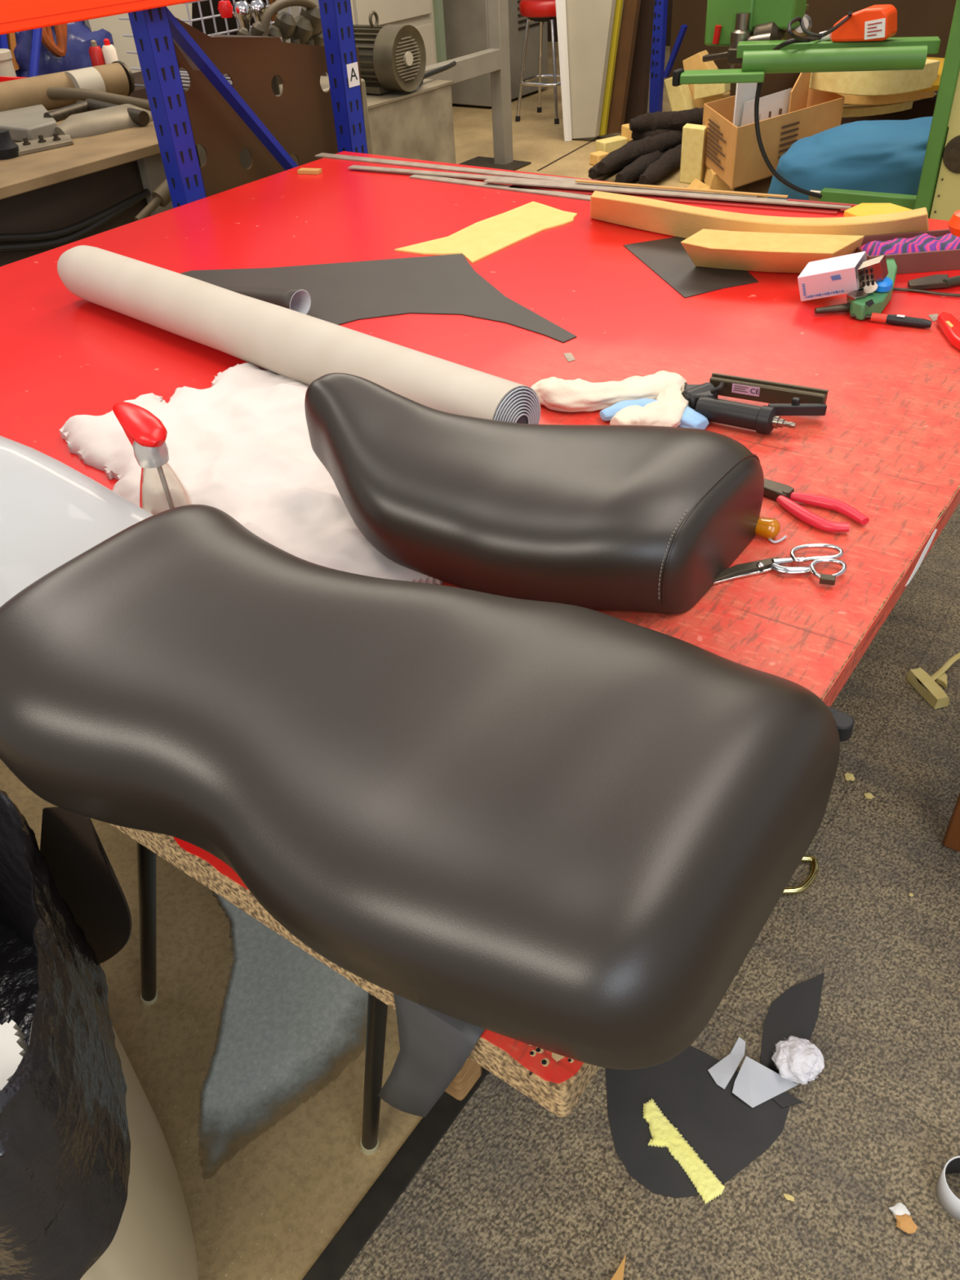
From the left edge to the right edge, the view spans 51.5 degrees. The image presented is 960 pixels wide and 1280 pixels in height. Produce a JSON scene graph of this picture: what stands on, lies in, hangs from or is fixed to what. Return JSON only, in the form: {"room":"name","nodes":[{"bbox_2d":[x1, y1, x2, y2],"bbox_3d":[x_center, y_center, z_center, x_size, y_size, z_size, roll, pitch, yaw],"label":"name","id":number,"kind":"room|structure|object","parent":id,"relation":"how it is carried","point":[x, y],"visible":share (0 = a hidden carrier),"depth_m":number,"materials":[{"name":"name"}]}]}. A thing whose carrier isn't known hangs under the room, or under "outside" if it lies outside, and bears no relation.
{"room":"upholstery workshop","nodes":[
{"label":"upholstery workshop","id":0,"kind":"room"},
{"bbox_2d":[88,40,105,66],"bbox_3d":[-1.779,-2.700,4.639,0.062,0.163,0.062,22,45,29],"label":"bottle","id":1,"kind":"object","parent":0,"point":[95,52],"visible":0.63,"depth_m":4.61,"materials":[{"name":"red plastic"}]},
{"bbox_2d":[102,38,118,64],"bbox_3d":[-1.722,-2.712,4.648,0.062,0.163,0.062,22,45,29],"label":"bottle","id":2,"kind":"object","parent":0,"point":[108,51],"visible":0.67,"depth_m":4.61,"materials":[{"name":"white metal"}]},
{"bbox_2d":[191,0,272,35],"bbox_3d":[-5.151,-5.516,6.795,0.100,4.000,12.600,22,45,29],"label":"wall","id":3,"kind":"structure","parent":0,"point":[205,5],"depth_m":10.18,"materials":[{"name":"paint"}]},
{"bbox_2d":[0,41,773,1279],"bbox_3d":[0.256,-1.780,4.842,13.000,0.050,12.500,22,45,29],"label":"floor","id":4,"kind":"structure","parent":0,"point":[265,1194],"depth_m":1.67,"materials":[{"name":"concrete"}]},
{"bbox_2d":[0,789,198,1279],"bbox_3d":[-0.612,0.527,1.331,0.288,0.757,0.766,-16,40,-15],"label":"waste bin","id":5,"kind":"object","parent":4,"relation":"on","point":[91,1188],"visible":1,"depth_m":1.05,"materials":[{"name":"beige plastic"}]},
{"bbox_2d":[0,1019,26,1091],"bbox_3d":[-0.522,0.453,1.069,0.076,0.036,0.091,-11,39,-9],"label":"crumpled paper","id":6,"kind":"object","parent":5,"relation":"in","point":[13,1048],"visible":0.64,"depth_m":1.07,"materials":[{"name":"white paper"}]},
{"bbox_2d":[0,104,200,266],"bbox_3d":[-2.055,-1.320,3.686,1.600,0.898,2.100,22,45,29],"label":"bench","id":7,"kind":"object","parent":4,"relation":"on","point":[50,199],"depth_m":3.47,"materials":[{"name":"grey paint"}]},
{"bbox_2d":[0,129,18,159],"bbox_3d":[-1.642,-1.709,3.433,0.090,0.080,0.090,22,45,29],"label":"valve","id":8,"kind":"object","parent":7,"relation":"on","point":[9,149],"visible":1,"depth_m":3.41,"materials":[{"name":"black"}]},
{"bbox_2d":[0,61,134,111],"bbox_3d":[-1.712,-2.214,4.022,0.652,0.132,0.164,-32,46,-31],"label":"cardboard tube","id":9,"kind":"object","parent":7,"relation":"on","point":[116,77],"visible":0.8,"depth_m":4.00,"materials":[{"name":"cardboard"}]},
{"bbox_2d":[43,98,149,125],"bbox_3d":[-1.455,-1.976,3.761,0.364,0.070,0.258,22,45,29],"label":"bar","id":10,"kind":"object","parent":7,"relation":"on","point":[138,117],"visible":0.68,"depth_m":3.78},
{"bbox_2d":[46,87,151,111],"bbox_3d":[-1.586,-2.145,3.960,0.674,0.098,0.078,7,39,14],"label":"tube","id":11,"kind":"object","parent":7,"relation":"on","point":[53,93],"visible":0.58,"depth_m":3.92,"materials":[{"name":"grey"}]},
{"bbox_2d":[54,103,152,138],"bbox_3d":[-1.412,-1.939,3.769,0.374,0.126,0.180,-33,47,-32],"label":"tube","id":12,"kind":"object","parent":7,"relation":"on","point":[110,119],"visible":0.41,"depth_m":3.68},
{"bbox_2d":[180,0,239,36],"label":"wire basket","id":13,"kind":"object","parent":7,"relation":"on","point":[202,19],"depth_m":3.64,"materials":[{"name":"grey"}]},
{"bbox_2d":[0,0,368,208],"bbox_3d":[-1.153,-1.282,2.875,0.186,1.750,2.500,22,45,29],"label":"rack","id":14,"kind":"object","parent":4,"relation":"on","point":[155,28],"visible":0.46,"depth_m":3.05,"materials":[{"name":"metal"}]},
{"bbox_2d":[173,17,364,196],"bbox_3d":[-0.718,-1.842,3.502,0.006,0.708,0.937,22,45,29],"label":"metal plate","id":15,"kind":"object","parent":14,"relation":"attached to","point":[301,118],"visible":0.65,"depth_m":3.42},
{"bbox_2d":[129,66,326,99],"bbox_3d":[-2.523,-2.763,5.716,1.600,0.720,3.200,22,45,29],"label":"storage chest","id":16,"kind":"object","parent":4,"relation":"on","point":[140,91],"visible":0.02,"depth_m":5.43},
{"bbox_2d":[0,48,16,76],"bbox_3d":[-2.220,-2.619,4.581,0.164,0.155,0.164,22,45,29],"label":"tub","id":17,"kind":"object","parent":16,"relation":"on","point":[6,68],"visible":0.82,"depth_m":4.54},
{"bbox_2d":[28,27,42,77],"bbox_3d":[-2.066,-2.749,4.633,0.040,0.337,0.200,22,45,29],"label":"post","id":18,"kind":"object","parent":16,"relation":"on","point":[37,33],"visible":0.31,"depth_m":4.62,"materials":[{"name":"metal"}]},
{"bbox_2d":[13,20,113,77],"bbox_3d":[-2.341,-3.332,5.433,0.483,0.498,0.791,22,45,29],"label":"plastic sack","id":19,"kind":"object","parent":16,"relation":"on","point":[79,36],"visible":0.15,"depth_m":5.34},
{"bbox_2d":[6,32,18,71],"bbox_3d":[-2.463,-3.105,5.226,0.050,0.201,0.086,22,45,29],"label":"timber","id":20,"kind":"object","parent":19,"relation":"on","point":[11,37],"visible":0.36,"depth_m":5.21,"materials":[{"name":"orange wood"}]},
{"bbox_2d":[41,23,66,57],"bbox_3d":[-2.244,-3.201,5.251,0.050,0.228,0.189,22,45,29],"label":"straps","id":21,"kind":"object","parent":19,"relation":"hanging from","point":[60,30],"visible":0.59,"depth_m":5.26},
{"bbox_2d":[84,3,191,73],"bbox_3d":[-1.909,-3.418,5.729,0.040,0.458,0.742,22,45,29],"label":"sheet","id":22,"kind":"object","parent":16,"relation":"on","point":[117,27],"visible":0.11,"depth_m":5.58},
{"bbox_2d":[202,894,368,1131],"bbox_3d":[-0.311,0.617,1.803,0.372,0.001,0.640,-8,38,-6],"label":"cloth","id":23,"kind":"object","parent":4,"relation":"on","point":[286,1011],"visible":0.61,"depth_m":1.74,"materials":[{"name":"fabric"}]},
{"bbox_2d":[217,0,373,168],"bbox_3d":[-0.725,-1.950,4.114,0.280,1.222,0.562,22,45,29],"label":"machine","id":24,"kind":"object","parent":4,"relation":"on","point":[306,28],"visible":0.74,"depth_m":3.74,"materials":[{"name":"grey metal"}]},
{"bbox_2d":[196,79,456,166],"bbox_3d":[-0.741,-2.408,5.144,0.620,0.672,1.282,22,45,29],"label":"metal box","id":25,"kind":"object","parent":4,"relation":"on","point":[418,124],"visible":0.15,"depth_m":5.07,"materials":[{"name":"metal"}]},
{"bbox_2d":[353,10,426,93],"bbox_3d":[-0.521,-2.925,4.945,0.416,0.339,0.282,19,44,27],"label":"motor","id":26,"kind":"object","parent":25,"relation":"on","point":[393,57],"visible":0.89,"depth_m":4.86,"materials":[{"name":"grey metal"}]},
{"bbox_2d":[395,35,420,80],"bbox_3d":[-0.354,-2.844,4.874,0.008,0.180,0.192,22,45,29],"label":"grille","id":27,"kind":"object","parent":26,"relation":"attached to","point":[407,48],"depth_m":4.87,"materials":[{"name":"grey metal"}]},
{"bbox_2d":[418,61,456,86],"bbox_3d":[-0.251,-2.957,5.208,0.063,0.045,0.662,12,41,20],"label":"power cable","id":28,"kind":"object","parent":26,"relation":"attached to","point":[453,64],"visible":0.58,"depth_m":5.22,"materials":[{"name":"black plastic"}]},
{"bbox_2d":[275,0,446,75],"bbox_3d":[-0.841,-4.496,7.024,0.745,1.761,0.924,22,45,29],"label":"tall cabinet","id":29,"kind":"object","parent":4,"relation":"on","point":[427,16],"visible":0.24,"depth_m":7.00,"materials":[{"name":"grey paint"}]},
{"bbox_2d":[302,1066,488,1279],"bbox_3d":[0.021,0.699,1.691,0.045,0.040,5.700,22,45,29],"label":"trim","id":30,"kind":"structure","parent":4,"relation":"on","point":[339,1255],"depth_m":1.51,"materials":[{"name":"black rubber"}]},
{"bbox_2d":[424,0,531,170],"bbox_3d":[-0.156,-3.531,5.768,0.420,1.600,0.940,22,45,29],"label":"stand","id":31,"kind":"object","parent":4,"relation":"on","point":[495,60],"visible":0.71,"depth_m":6.06,"materials":[{"name":"paint"}]},
{"bbox_2d":[0,151,959,1155],"bbox_3d":[-0.206,-0.390,2.362,2.454,0.890,2.467,22,45,29],"label":"work table","id":32,"kind":"object","parent":4,"relation":"on","point":[886,445],"depth_m":1.97,"materials":[{"name":"red paint"}]},
{"bbox_2d":[0,435,153,606],"bbox_3d":[-0.999,-0.291,1.516,1.549,0.251,0.347,22,45,29],"label":"motorcycle fender","id":33,"kind":"object","parent":32,"relation":"on","point":[51,513],"visible":0.31,"depth_m":1.22,"materials":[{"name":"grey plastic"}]},
{"bbox_2d":[40,806,131,964],"bbox_3d":[-0.530,0.308,1.349,0.299,0.538,0.068,22,45,29],"label":"flap","id":34,"kind":"object","parent":32,"relation":"hanging from","point":[82,873],"visible":0.59,"depth_m":1.26,"materials":[{"name":"black"}]},
{"bbox_2d":[112,401,195,515],"bbox_3d":[-0.444,-0.215,1.392,0.088,0.227,0.107,-9,38,-7],"label":"spray bottle","id":35,"kind":"object","parent":32,"relation":"on","point":[162,489],"visible":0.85,"depth_m":1.34,"materials":[{"name":"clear plastic"}]},
{"bbox_2d":[58,362,443,584],"bbox_3d":[-0.360,-0.286,1.613,0.450,0.058,0.882,-25,43,-24],"label":"wadding","id":36,"kind":"object","parent":32,"relation":"on","point":[240,446],"visible":0.73,"depth_m":1.63,"materials":[{"name":"fabric"}]},
{"bbox_2d":[57,244,540,424],"bbox_3d":[-0.444,-0.609,1.969,1.392,0.124,0.126,28,48,34],"label":"roll","id":37,"kind":"object","parent":32,"relation":"on","point":[300,347],"visible":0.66,"depth_m":1.86,"materials":[{"name":"grey"}]},
{"bbox_2d":[181,253,576,342],"bbox_3d":[-0.267,-0.842,2.308,1.069,0.062,0.538,6,39,13],"label":"vinyl offcut","id":38,"kind":"object","parent":32,"relation":"on","point":[335,293],"visible":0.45,"depth_m":2.30,"materials":[{"name":"leather"}]},
{"bbox_2d":[0,504,854,1070],"bbox_3d":[-0.074,0.073,0.985,0.738,0.243,0.535,22,45,29],"label":"seat","id":39,"kind":"object","parent":32,"relation":"on","point":[566,830],"visible":1,"depth_m":0.88,"materials":[{"name":"black leather"}]},
{"bbox_2d":[395,201,577,263],"bbox_3d":[0.051,-1.073,2.619,0.238,0.004,0.524,30,49,35],"label":"sheet","id":40,"kind":"object","parent":32,"relation":"on","point":[476,242],"visible":1,"depth_m":2.61,"materials":[{"name":"paper"}]},
{"bbox_2d":[304,373,764,613],"bbox_3d":[0.080,-0.208,1.338,0.634,0.230,0.355,-4,38,0],"label":"seat","id":41,"kind":"object","parent":32,"relation":"on","point":[646,518],"visible":1,"depth_m":1.30,"materials":[{"name":"black leather"}]},
{"bbox_2d":[530,370,686,412],"bbox_3d":[0.230,-0.447,1.772,0.281,0.046,0.102,-3,38,1],"label":"rag","id":42,"kind":"object","parent":32,"relation":"on","point":[577,395],"visible":0.78,"depth_m":1.75,"materials":[{"name":"fabric"}]},
{"bbox_2d":[609,386,688,426],"bbox_3d":[0.300,-0.390,1.695,0.103,0.044,0.178,22,45,29],"label":"rag","id":43,"kind":"object","parent":32,"relation":"on","point":[668,409],"visible":0.7,"depth_m":1.66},
{"bbox_2d":[599,398,709,429],"bbox_3d":[0.302,-0.392,1.710,0.188,0.029,0.081,11,41,18],"label":"cloth","id":44,"kind":"object","parent":32,"relation":"on","point":[691,419],"visible":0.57,"depth_m":1.69,"materials":[{"name":"fabric"}]},
{"bbox_2d":[623,236,758,297],"bbox_3d":[0.500,-0.886,2.344,0.205,0.002,0.410,-11,39,-8],"label":"scrap","id":45,"kind":"object","parent":32,"relation":"on","point":[668,258],"visible":0.85,"depth_m":2.30,"materials":[{"name":"leather"}]},
{"bbox_2d":[680,228,864,273],"bbox_3d":[0.660,-0.880,2.262,0.390,0.073,0.224,9,40,16],"label":"foam block","id":46,"kind":"object","parent":45,"relation":"on","point":[774,252],"visible":0.86,"depth_m":2.21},
{"bbox_2d":[680,372,828,435],"bbox_3d":[0.449,-0.402,1.688,0.258,0.059,0.127,16,42,24],"label":"gun","id":47,"kind":"object","parent":32,"relation":"on","point":[783,399],"visible":0.94,"depth_m":1.67,"materials":[{"name":"black"}]},
{"bbox_2d":[709,375,827,404],"bbox_3d":[0.494,-0.426,1.716,0.199,0.030,0.020,16,42,24],"label":"magazine","id":48,"kind":"object","parent":47,"relation":"on","point":[737,387],"depth_m":1.71,"materials":[{"name":"black metal"}]},
{"bbox_2d":[755,516,780,538],"bbox_3d":[0.343,-0.179,1.438,0.182,0.027,0.029,19,43,26],"label":"screwdriver","id":49,"kind":"object","parent":32,"relation":"on","point":[766,527],"visible":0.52,"depth_m":1.40,"materials":[{"name":"orange plastic"}]},
{"bbox_2d":[712,543,847,585],"bbox_3d":[0.390,-0.101,1.345,0.207,0.014,0.092,0,38,5],"label":"scissors","id":50,"kind":"object","parent":32,"relation":"on","point":[764,566],"visible":0.97,"depth_m":1.34,"materials":[{"name":"metal"}]},
{"bbox_2d":[782,855,818,894],"bbox_3d":[0.599,0.451,1.914,0.111,0.014,0.092,0,38,5],"label":"handle","id":51,"kind":"object","parent":32,"relation":"attached to","point":[813,860],"visible":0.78,"depth_m":1.90,"materials":[{"name":"gold metal"}]},
{"bbox_2d":[763,478,869,532],"bbox_3d":[0.474,-0.193,1.451,0.177,0.018,0.080,22,45,29],"label":"pliers","id":52,"kind":"object","parent":32,"relation":"on","point":[784,495],"visible":0.95,"depth_m":1.45,"materials":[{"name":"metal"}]},
{"bbox_2d":[797,251,888,301],"bbox_3d":[0.746,-0.744,2.050,0.155,0.110,0.094,22,45,29],"label":"carton","id":53,"kind":"object","parent":32,"relation":"on","point":[846,273],"visible":1,"depth_m":2.03,"materials":[{"name":"white"}]},
{"bbox_2d":[814,258,897,319],"bbox_3d":[0.826,-0.751,2.109,0.120,0.040,0.330,22,45,29],"label":"hand tacker","id":54,"kind":"object","parent":32,"relation":"on","point":[860,303],"visible":0.75,"depth_m":2.02,"materials":[{"name":"green paint"}]},
{"bbox_2d":[843,203,911,217],"bbox_3d":[0.972,-1.025,2.432,0.172,0.057,0.114,-4,38,0],"label":"wedge","id":55,"kind":"object","parent":32,"relation":"on","point":[862,209],"visible":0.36,"depth_m":2.41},
{"bbox_2d":[850,312,932,328],"bbox_3d":[0.820,-0.641,1.989,0.153,0.020,0.020,16,42,24],"label":"screwdriver","id":56,"kind":"object","parent":32,"relation":"on","point":[898,320],"visible":1,"depth_m":1.98,"materials":[{"name":"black plastic"}]},
{"bbox_2d":[853,229,959,274],"bbox_3d":[1.124,-0.891,2.261,0.553,0.044,0.146,-5,38,-1],"label":"tray","id":57,"kind":"object","parent":32,"relation":"on","point":[944,260],"visible":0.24,"depth_m":2.21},
{"bbox_2d":[860,233,959,255],"bbox_3d":[1.103,-0.914,2.243,0.505,0.092,0.132,-5,38,-1],"label":"striped cloth","id":58,"kind":"object","parent":57,"relation":"in","point":[924,242],"visible":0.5,"depth_m":2.23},
{"bbox_2d":[947,209,959,236],"bbox_3d":[0.999,-0.846,2.015,0.096,0.050,0.096,22,45,29],"label":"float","id":59,"kind":"object","parent":58,"relation":"on","point":[953,224],"visible":1,"depth_m":2.01,"materials":[{"name":"orange"}]},
{"bbox_2d":[893,287,959,297],"bbox_3d":[0.965,-0.732,2.102,0.187,0.006,0.010,15,42,23],"label":"rod","id":60,"kind":"object","parent":32,"relation":"on","point":[894,288],"visible":0.91,"depth_m":2.11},
{"bbox_2d":[906,274,959,289],"bbox_3d":[1.013,-0.777,2.143,0.206,0.020,0.056,-11,39,-9],"label":"pincers","id":61,"kind":"object","parent":32,"relation":"on","point":[937,281],"visible":1,"depth_m":2.12,"materials":[{"name":"metal"}]},
{"bbox_2d":[936,311,959,351],"bbox_3d":[0.914,-0.587,1.910,0.040,0.021,0.194,-3,38,2],"label":"utility knife","id":62,"kind":"object","parent":32,"relation":"on","point":[949,326],"visible":1,"depth_m":1.92,"materials":[{"name":"red plastic"}]},
{"bbox_2d":[442,0,547,107],"bbox_3d":[0.107,-4.890,7.975,0.510,0.980,0.850,22,45,29],"label":"cabinet","id":63,"kind":"object","parent":4,"relation":"on","point":[465,21],"visible":0.43,"depth_m":7.83,"materials":[{"name":"metal"}]},
{"bbox_2d":[515,0,560,124],"bbox_3d":[0.493,-4.253,7.303,0.390,0.772,0.391,22,45,29],"label":"bar stool","id":64,"kind":"object","parent":4,"relation":"on","point":[538,11],"visible":0.7,"depth_m":7.19,"materials":[{"name":"red metal"}]},
{"bbox_2d":[555,0,572,141],"bbox_3d":[0.543,-3.918,6.573,0.126,1.132,0.040,22,45,29],"label":"sheet","id":65,"kind":"object","parent":4,"relation":"on","point":[560,4],"visible":1,"depth_m":6.62,"materials":[{"name":"white wood"}]},
{"bbox_2d":[565,0,616,138],"bbox_3d":[0.696,-3.898,6.537,0.487,1.128,0.050,22,45,29],"label":"board","id":66,"kind":"object","parent":4,"relation":"on","point":[589,23],"visible":0.78,"depth_m":6.55,"materials":[{"name":"wood"}]},
{"bbox_2d":[588,139,634,179],"bbox_3d":[1.075,-3.194,6.422,0.162,0.125,1.528,22,45,29],"label":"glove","id":67,"kind":"object","parent":4,"relation":"on","point":[593,173],"visible":0.2,"depth_m":5.94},
{"bbox_2d":[599,0,623,135],"bbox_3d":[0.873,-3.878,6.485,0.184,1.091,0.030,22,45,29],"label":"board","id":68,"kind":"object","parent":4,"relation":"on","point":[619,3],"visible":1,"depth_m":6.56,"materials":[{"name":"yellow"}]},
{"bbox_2d":[595,135,628,153],"bbox_3d":[0.858,-3.205,6.478,0.196,0.100,0.100,-23,42,-22],"label":"foam piece","id":69,"kind":"object","parent":4,"relation":"on","point":[609,144],"visible":0.54,"depth_m":6.43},
{"bbox_2d":[605,0,640,134],"bbox_3d":[0.948,-3.890,6.501,0.260,1.092,0.050,22,45,29],"label":"board","id":70,"kind":"object","parent":4,"relation":"on","point":[628,32],"visible":0.89,"depth_m":6.56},
{"bbox_2d":[623,0,654,124],"bbox_3d":[1.047,-3.981,6.630,0.217,1.092,0.060,22,45,29],"label":"board","id":71,"kind":"object","parent":4,"relation":"on","point":[638,89],"visible":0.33,"depth_m":6.67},
{"bbox_2d":[596,129,682,182],"bbox_3d":[1.118,-3.089,6.229,0.374,0.192,1.457,16,43,24],"label":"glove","id":72,"kind":"object","parent":4,"relation":"on","point":[633,171],"depth_m":5.93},
{"bbox_2d":[629,107,703,140],"bbox_3d":[1.213,-3.220,6.250,0.572,0.198,0.231,-15,39,-14],"label":"strip","id":73,"kind":"object","parent":72,"relation":"on","point":[636,135],"depth_m":6.16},
{"bbox_2d":[638,143,681,185],"bbox_3d":[1.174,-2.932,6.082,0.128,0.121,1.002,17,43,24],"label":"strip","id":74,"kind":"object","parent":4,"relation":"on","point":[670,160],"visible":0.56,"depth_m":5.87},
{"bbox_2d":[648,0,688,112],"bbox_3d":[1.338,-4.887,7.034,0.168,2.000,0.510,18,43,25],"label":"rack","id":75,"kind":"object","parent":4,"relation":"on","point":[657,72],"visible":0.99,"depth_m":7.29,"materials":[{"name":"metal"}]},
{"bbox_2d":[664,76,695,111],"bbox_3d":[1.417,-3.782,6.985,0.237,0.311,0.120,22,45,29],"label":"foam piece","id":76,"kind":"object","parent":4,"relation":"on","point":[680,97],"visible":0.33,"depth_m":6.94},
{"bbox_2d":[693,83,730,99],"bbox_3d":[1.599,-3.807,6.858,0.231,0.148,0.100,22,45,29],"label":"foam piece","id":77,"kind":"object","parent":76,"relation":"on","point":[700,91],"visible":0.63,"depth_m":6.83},
{"bbox_2d":[679,123,706,183],"bbox_3d":[1.243,-2.829,5.803,0.172,0.300,0.087,27,48,34],"label":"foam piece","id":78,"kind":"object","parent":4,"relation":"on","point":[694,135],"visible":0.87,"depth_m":5.76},
{"bbox_2d":[682,49,730,107],"bbox_3d":[1.594,-3.911,7.032,0.327,0.423,0.120,22,45,29],"label":"foam piece","id":79,"kind":"object","parent":4,"relation":"on","point":[695,62],"visible":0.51,"depth_m":6.96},
{"bbox_2d":[702,164,734,191],"bbox_3d":[1.394,-2.804,5.920,0.153,0.120,0.733,-1,38,4],"label":"foam piece","id":80,"kind":"object","parent":4,"relation":"on","point":[710,179],"visible":0.13,"depth_m":5.65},
{"bbox_2d":[702,88,844,189],"bbox_3d":[1.682,-2.948,5.753,1.330,0.300,0.556,-29,45,-29],"label":"cardboard box","id":81,"kind":"object","parent":80,"relation":"on","point":[733,153],"visible":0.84,"depth_m":5.46,"materials":[{"name":"brown"}]},
{"bbox_2d":[733,72,810,127],"bbox_3d":[1.637,-2.991,5.585,0.725,0.460,0.087,-28,44,-27],"label":"papers","id":82,"kind":"object","parent":81,"relation":"in","point":[780,94],"visible":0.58,"depth_m":5.56,"materials":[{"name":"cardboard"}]},
{"bbox_2d":[759,108,782,119],"bbox_3d":[1.582,-2.920,5.548,0.289,0.030,0.017,-28,44,-27],"label":"print","id":83,"kind":"object","parent":82,"relation":"attached to","point":[764,113],"depth_m":5.56,"materials":[{"name":"brown"}]},
{"bbox_2d":[915,57,944,91],"bbox_3d":[2.551,-3.348,5.869,0.720,0.090,0.720,22,45,29],"label":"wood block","id":84,"kind":"object","parent":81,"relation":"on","point":[935,86],"visible":0.09,"depth_m":5.63,"materials":[{"name":"wood"}]},
{"bbox_2d":[808,58,940,95],"bbox_3d":[2.135,-3.219,5.676,0.822,0.130,0.395,22,45,29],"label":"foam piece","id":85,"kind":"object","parent":84,"relation":"on","point":[884,82],"visible":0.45,"depth_m":5.52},
{"bbox_2d":[668,0,956,95],"bbox_3d":[3.372,-4.434,6.439,4.600,1.800,0.100,22,45,29],"label":"wall","id":86,"kind":"structure","parent":4,"relation":"on","point":[915,18],"depth_m":7.11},
{"bbox_2d":[671,0,959,220],"bbox_3d":[1.898,-2.426,4.017,2.109,1.800,0.715,11,41,18],"label":"machine","id":87,"kind":"object","parent":4,"relation":"on","point":[751,29],"visible":0.86,"depth_m":4.14,"materials":[{"name":"paint"}]},
{"bbox_2d":[754,10,852,198],"bbox_3d":[1.306,-2.202,4.191,0.362,0.725,0.486,22,45,29],"label":"cable","id":88,"kind":"object","parent":87,"relation":"hanging from","point":[796,39],"visible":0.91,"depth_m":4.24,"materials":[{"name":"black plastic"}]},
{"bbox_2d":[818,4,897,41],"bbox_3d":[1.550,-2.530,4.093,0.295,0.130,0.137,22,45,29],"label":"power tool","id":89,"kind":"object","parent":87,"relation":"on","point":[875,22],"visible":0.88,"depth_m":4.03,"materials":[{"name":"orange plastic"}]},
{"bbox_2d":[942,135,959,173],"bbox_3d":[1.985,-2.001,4.106,0.150,0.150,0.014,22,45,29],"label":"round vent","id":90,"kind":"object","parent":87,"relation":"attached to","point":[951,144],"depth_m":4.12,"materials":[{"name":"metal"}]},
{"bbox_2d":[767,116,933,200],"bbox_3d":[1.983,-2.406,5.064,0.966,0.464,0.715,22,45,29],"label":"beanbag","id":91,"kind":"object","parent":4,"relation":"on","point":[880,156],"visible":0.52,"depth_m":4.83,"materials":[{"name":"blue fabric"}]},
{"bbox_2d":[836,90,937,124],"bbox_3d":[2.672,-3.366,6.391,2.000,0.260,0.500,22,45,29],"label":"shelf","id":92,"kind":"object","parent":4,"relation":"on","point":[922,108],"visible":0.02,"depth_m":6.13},
{"bbox_2d":[839,90,934,105],"bbox_3d":[2.424,-3.246,5.936,0.585,0.060,0.194,-5,38,-1],"label":"strip","id":93,"kind":"object","parent":92,"relation":"on","point":[913,95],"visible":0.43,"depth_m":5.89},
{"bbox_2d":[841,93,936,117],"bbox_3d":[2.441,-3.274,6.108,0.853,0.050,0.221,-13,39,-12],"label":"strip","id":94,"kind":"object","parent":92,"relation":"on","point":[852,110],"visible":0.34,"depth_m":6.02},
{"bbox_2d":[547,0,672,46],"bbox_3d":[3.797,-6.699,7.498,13.000,4.000,0.100,22,45,29],"label":"wall","id":95,"kind":"structure","parent":0,"point":[669,2],"depth_m":9.85,"materials":[{"name":"paint"}]},
{"bbox_2d":[340,502,959,1279],"bbox_3d":[1.802,1.414,0.635,4.345,0.050,5.700,22,45,29],"label":"floor","id":96,"kind":"structure","parent":0,"point":[514,1188],"depth_m":1.57,"materials":[{"name":"carpet"}]},
{"bbox_2d":[605,1045,789,1204],"bbox_3d":[0.305,0.743,1.571,0.304,0.011,0.250,22,45,29],"label":"vinyl offcut","id":97,"kind":"object","parent":96,"relation":"on","point":[726,1133],"depth_m":1.55,"materials":[{"name":"leather"}]},
{"bbox_2d":[707,1036,746,1089],"bbox_3d":[0.404,0.683,1.620,0.037,0.027,0.080,27,48,33],"label":"scrap","id":98,"kind":"object","parent":97,"relation":"on","point":[722,1073],"visible":1,"depth_m":1.62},
{"bbox_2d":[732,1056,797,1107],"bbox_3d":[0.452,0.708,1.584,0.085,0.027,0.075,22,45,29],"label":"scrap","id":99,"kind":"object","parent":97,"relation":"on","point":[755,1083],"visible":1,"depth_m":1.59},
{"bbox_2d":[771,1092,802,1107],"bbox_3d":[0.485,0.729,1.578,0.050,0.002,0.023,-7,38,-3],"label":"vinyl offcut","id":100,"kind":"object","parent":97,"relation":"on","point":[784,1100],"visible":1,"depth_m":1.58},
{"bbox_2d":[760,973,824,1075],"bbox_3d":[0.529,0.641,1.689,0.079,0.002,0.218,15,42,23],"label":"vinyl offcut","id":101,"kind":"object","parent":96,"relation":"on","point":[794,1012],"visible":0.85,"depth_m":1.69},
{"bbox_2d":[771,1035,824,1084],"bbox_3d":[0.512,0.677,1.605,0.080,0.050,0.083,22,45,29],"label":"tuft","id":102,"kind":"object","parent":101,"relation":"on","point":[797,1060],"visible":1,"depth_m":1.59,"materials":[{"name":"white"}]},
{"bbox_2d":[894,1213,917,1234],"bbox_3d":[0.610,0.834,1.427,0.033,0.011,0.026,22,45,29],"label":"crumb","id":103,"kind":"object","parent":96,"relation":"on","point":[904,1222],"visible":1,"depth_m":1.42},
{"bbox_2d":[906,666,949,709],"bbox_3d":[1.030,0.110,2.296,0.037,0.030,0.117,-12,39,-10],"label":"foam piece","id":104,"kind":"object","parent":96,"relation":"on","point":[935,695],"visible":1,"depth_m":2.28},
{"bbox_2d":[930,652,959,680],"bbox_3d":[1.109,0.055,2.340,0.131,0.043,0.018,-23,42,-22],"label":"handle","id":105,"kind":"object","parent":96,"relation":"on","point":[953,659],"visible":0.92,"depth_m":2.33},
{"bbox_2d":[935,1155,959,1220],"bbox_3d":[0.702,0.793,1.440,0.071,0.050,0.072,22,45,29],"label":"coil","id":106,"kind":"object","parent":96,"relation":"on","point":[949,1202],"visible":1,"depth_m":1.44,"materials":[{"name":"white"}]},
{"bbox_2d":[942,792,959,851],"bbox_3d":[1.236,0.196,1.819,0.540,0.460,0.520,22,45,29],"label":"wooden stool","id":107,"kind":"object","parent":96,"relation":"on","point":[951,840],"visible":1,"depth_m":1.92,"materials":[{"name":"brown wood"}]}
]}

